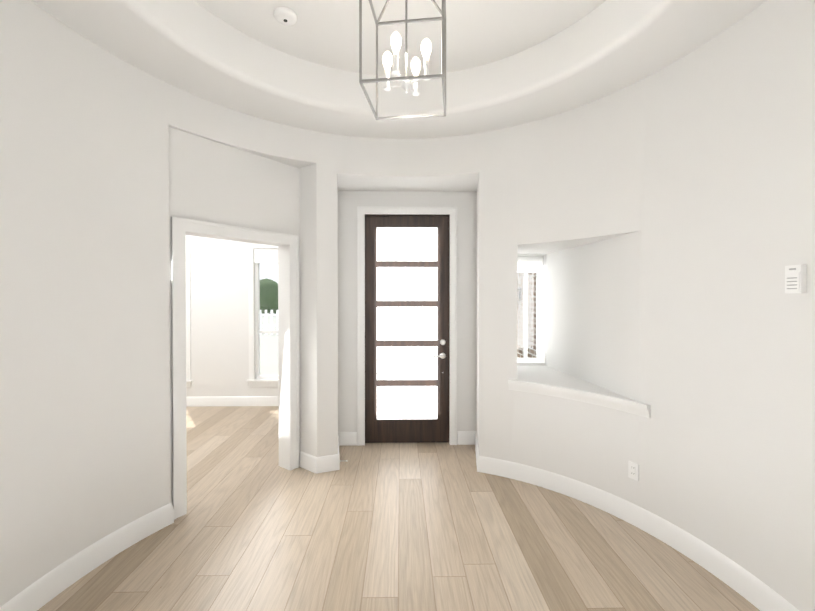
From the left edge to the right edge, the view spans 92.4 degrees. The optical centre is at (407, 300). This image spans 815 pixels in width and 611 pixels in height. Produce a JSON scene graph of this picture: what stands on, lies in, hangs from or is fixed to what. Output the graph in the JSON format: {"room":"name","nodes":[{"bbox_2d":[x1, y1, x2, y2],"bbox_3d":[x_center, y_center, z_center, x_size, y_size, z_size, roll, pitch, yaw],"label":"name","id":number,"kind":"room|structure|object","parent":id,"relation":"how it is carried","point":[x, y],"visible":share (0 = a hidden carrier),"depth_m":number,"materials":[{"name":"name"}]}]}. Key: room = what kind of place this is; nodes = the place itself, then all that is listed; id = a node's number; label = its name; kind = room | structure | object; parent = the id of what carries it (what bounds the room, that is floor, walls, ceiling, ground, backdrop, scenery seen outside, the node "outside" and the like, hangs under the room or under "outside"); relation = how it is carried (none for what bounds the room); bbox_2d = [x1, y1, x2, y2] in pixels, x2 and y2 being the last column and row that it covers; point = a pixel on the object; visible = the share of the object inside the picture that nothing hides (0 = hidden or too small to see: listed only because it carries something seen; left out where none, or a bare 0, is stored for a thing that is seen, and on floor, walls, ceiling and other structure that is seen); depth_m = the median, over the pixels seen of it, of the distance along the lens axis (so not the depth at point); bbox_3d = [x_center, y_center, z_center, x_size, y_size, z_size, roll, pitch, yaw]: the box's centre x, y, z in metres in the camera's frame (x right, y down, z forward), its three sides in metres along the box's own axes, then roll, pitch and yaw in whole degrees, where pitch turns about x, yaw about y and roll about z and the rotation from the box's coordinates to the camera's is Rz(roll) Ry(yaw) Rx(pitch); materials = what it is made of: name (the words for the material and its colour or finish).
{"room":"entrance foyer","nodes":[
{"label":"entrance foyer","id":0,"kind":"room"},
{"bbox_2d":[0,0,291,606],"bbox_3d":[-3.313,0.043,0.600,4.620,3.040,5.670,0,0,-1],"label":"wall","id":1,"kind":"structure","parent":0,"point":[99,153],"depth_m":2.30,"materials":[{"name":"paint"}]},
{"bbox_2d":[0,503,173,610],"bbox_3d":[-1.500,1.485,1.546,0.739,0.140,2.416,0,0,-1],"label":"baseboard","id":2,"kind":"structure","parent":1,"relation":"attached to","point":[38,594],"depth_m":2.21,"materials":[{"name":"white wood"}]},
{"bbox_2d":[171,216,298,519],"bbox_3d":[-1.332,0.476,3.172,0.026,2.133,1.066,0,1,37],"label":"trim","id":3,"kind":"structure","parent":1,"relation":"attached to","point":[180,227],"depth_m":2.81,"materials":[{"name":"white wood"}]},
{"bbox_2d":[278,246,278,415],"bbox_3d":[-1.465,0.475,3.274,0.026,2.133,1.066,0,1,37],"label":"trim","id":4,"kind":"structure","parent":1,"relation":"attached to","point":[278,330],"depth_m":3.62,"materials":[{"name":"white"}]},
{"bbox_2d":[292,192,295,234],"bbox_3d":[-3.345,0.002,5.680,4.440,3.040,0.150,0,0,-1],"label":"wall","id":5,"kind":"structure","parent":0,"point":[293,193],"depth_m":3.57,"materials":[{"name":"paint"}]},
{"bbox_2d":[186,241,191,386],"bbox_3d":[-3.458,0.196,5.582,0.730,2.095,0.045,0,0,-1],"label":"window","id":6,"kind":"structure","parent":5,"relation":"in","point":[188,318],"depth_m":5.60,"materials":[{"name":"white"}]},
{"bbox_2d":[186,396,277,406],"bbox_3d":[-3.329,1.453,5.608,4.470,0.140,0.017,0,0,-1],"label":"baseboard","id":7,"kind":"structure","parent":5,"relation":"attached to","point":[195,401],"depth_m":5.60,"materials":[{"name":"white wood"}]},
{"bbox_2d":[247,242,277,386],"bbox_3d":[-1.938,0.196,5.609,0.730,2.095,0.045,0,0,-1],"label":"window","id":8,"kind":"structure","parent":5,"relation":"in","point":[260,383],"depth_m":5.61,"materials":[{"name":"white wood"}]},
{"bbox_2d":[254,249,277,262],"bbox_3d":[-1.939,-0.640,5.650,0.542,0.206,0.041,0,0,-1],"label":"blinds","id":9,"kind":"object","parent":8,"relation":"attached to","point":[265,255],"visible":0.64,"depth_m":5.63,"materials":[{"name":"white"}]},
{"bbox_2d":[255,263,277,378],"bbox_3d":[-1.940,0.197,5.717,0.546,1.886,0.070,0,0,-1],"label":"window","id":10,"kind":"structure","parent":5,"relation":"in","point":[258,331],"depth_m":5.70,"materials":[{"name":"white"}]},
{"bbox_2d":[296,144,343,456],"bbox_3d":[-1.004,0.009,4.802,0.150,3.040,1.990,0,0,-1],"label":"wall","id":11,"kind":"structure","parent":0,"point":[319,200],"depth_m":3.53,"materials":[{"name":"paint"}]},
{"bbox_2d":[299,432,356,473],"bbox_3d":[-0.771,1.467,3.806,0.480,0.140,0.673,0,0,-1],"label":"baseboard","id":12,"kind":"structure","parent":11,"relation":"attached to","point":[316,465],"depth_m":3.54,"materials":[{"name":"white wood"}]},
{"bbox_2d":[357,206,456,445],"bbox_3d":[-0.002,0.273,4.135,1.056,2.523,0.026,0,0,-1],"label":"door frame","id":13,"kind":"structure","parent":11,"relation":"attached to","point":[362,211],"depth_m":4.12,"materials":[{"name":"white wood"}]},
{"bbox_2d":[365,214,449,442],"bbox_3d":[-0.004,0.303,4.215,0.964,2.462,0.160,0,0,-1],"label":"front door","id":14,"kind":"structure","parent":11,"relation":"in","point":[407,315],"depth_m":4.20,"materials":[{"name":"brown wood"}]},
{"bbox_2d":[37,406,759,610],"bbox_3d":[-1.342,1.614,1.703,8.600,0.120,8.200,0,0,-1],"label":"floor","id":15,"kind":"structure","parent":0,"point":[433,526],"depth_m":2.46,"materials":[{"name":"brown wood"}]},
{"bbox_2d":[31,0,765,138],"bbox_3d":[-1.342,-1.786,1.676,8.600,0.600,8.200,0,0,-1],"label":"ceiling","id":16,"kind":"structure","parent":0,"point":[510,63],"depth_m":2.62,"materials":[{"name":"paint"}]},
{"bbox_2d":[274,7,296,25],"bbox_3d":[-0.769,-1.781,2.462,0.138,0.039,0.138,0,0,-1],"label":"smoke detector","id":17,"kind":"object","parent":16,"relation":"attached to","point":[286,16],"visible":1,"depth_m":2.43,"materials":[{"name":"white plastic"}]},
{"bbox_2d":[359,0,445,119],"bbox_3d":[-0.005,-1.376,1.869,0.372,0.839,0.372,0,0,7],"label":"lantern chandelier","id":18,"kind":"object","parent":16,"relation":"hanging from","point":[406,83],"visible":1,"depth_m":1.87,"materials":[{"name":"grey metal"}]},
{"bbox_2d":[504,0,814,610],"bbox_3d":[1.962,0.042,0.696,2.030,3.040,5.670,0,0,-1],"label":"wall","id":19,"kind":"structure","parent":0,"point":[662,222],"depth_m":2.35,"materials":[{"name":"paint"}]},
{"bbox_2d":[517,273,540,360],"bbox_3d":[1.272,0.094,4.214,0.316,1.116,0.070,0,0,-1],"label":"window","id":20,"kind":"structure","parent":19,"relation":"in","point":[525,287],"depth_m":4.19,"materials":[{"name":"white"}]},
{"bbox_2d":[517,257,542,272],"bbox_3d":[1.274,-0.378,4.129,0.304,0.166,0.063,0,0,-1],"label":"blinds","id":21,"kind":"object","parent":19,"relation":"attached to","point":[529,264],"visible":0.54,"depth_m":4.10,"materials":[{"name":"white fabric"}]},
{"bbox_2d":[508,379,650,417],"bbox_3d":[1.240,0.735,2.988,0.734,0.088,0.831,0,0,-1],"label":"sill","id":22,"kind":"structure","parent":19,"relation":"attached to","point":[628,406],"depth_m":2.97,"materials":[{"name":"white"}]},
{"bbox_2d":[457,431,798,610],"bbox_3d":[1.172,1.479,2.282,1.211,0.140,3.792,0,0,-1],"label":"baseboard","id":23,"kind":"structure","parent":19,"relation":"attached to","point":[756,592],"depth_m":2.59,"materials":[{"name":"white wood"}]},
{"bbox_2d":[628,461,638,480],"bbox_3d":[1.558,1.176,2.695,0.009,0.114,0.070,0,1,-29],"label":"electrical outlet","id":24,"kind":"object","parent":19,"relation":"attached to","point":[633,470],"visible":1,"depth_m":2.69,"materials":[{"name":"white plastic"}]},
{"bbox_2d":[785,264,806,292],"bbox_3d":[1.770,-0.097,1.783,0.031,0.128,0.077,0,0,-1],"label":"keypad","id":25,"kind":"object","parent":19,"relation":"attached to","point":[795,278],"visible":0.98,"depth_m":1.77,"materials":[{"name":"white plastic"}]},
{"label":"outside","id":26,"kind":"structure","parent":0,"visible":0},
{"bbox_2d":[260,313,277,374],"bbox_3d":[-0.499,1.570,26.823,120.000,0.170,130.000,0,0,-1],"label":"ground","id":27,"kind":"structure","parent":26,"point":[265,366],"depth_m":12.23,"materials":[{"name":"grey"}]},
{"bbox_2d":[260,310,277,334],"bbox_3d":[-13.234,0.993,17.630,18.200,1.130,0.090,0,0,-1],"label":"fence","id":28,"kind":"object","parent":27,"relation":"on","point":[271,325],"depth_m":17.71,"materials":[{"name":"white"}]},
{"bbox_2d":[260,278,277,313],"bbox_3d":[-12.899,-0.315,37.267,3.696,3.588,3.880,0,0,-1],"label":"tree","id":29,"kind":"object","parent":27,"relation":"on","point":[268,289],"depth_m":35.88,"materials":[{"name":"green plant"}]},
{"bbox_2d":[517,273,535,357],"bbox_3d":[2.319,-0.220,6.597,1.100,3.730,4.518,0,0,-1],"label":"brick","id":30,"kind":"object","parent":27,"relation":"on","point":[531,352],"depth_m":5.71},
{"bbox_2d":[517,280,520,307],"bbox_3d":[1.694,-0.101,6.146,0.164,0.430,0.110,0,0,-1],"label":"lantern","id":31,"kind":"object","parent":30,"relation":"attached to","point":[519,289],"depth_m":6.10,"materials":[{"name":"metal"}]}
]}

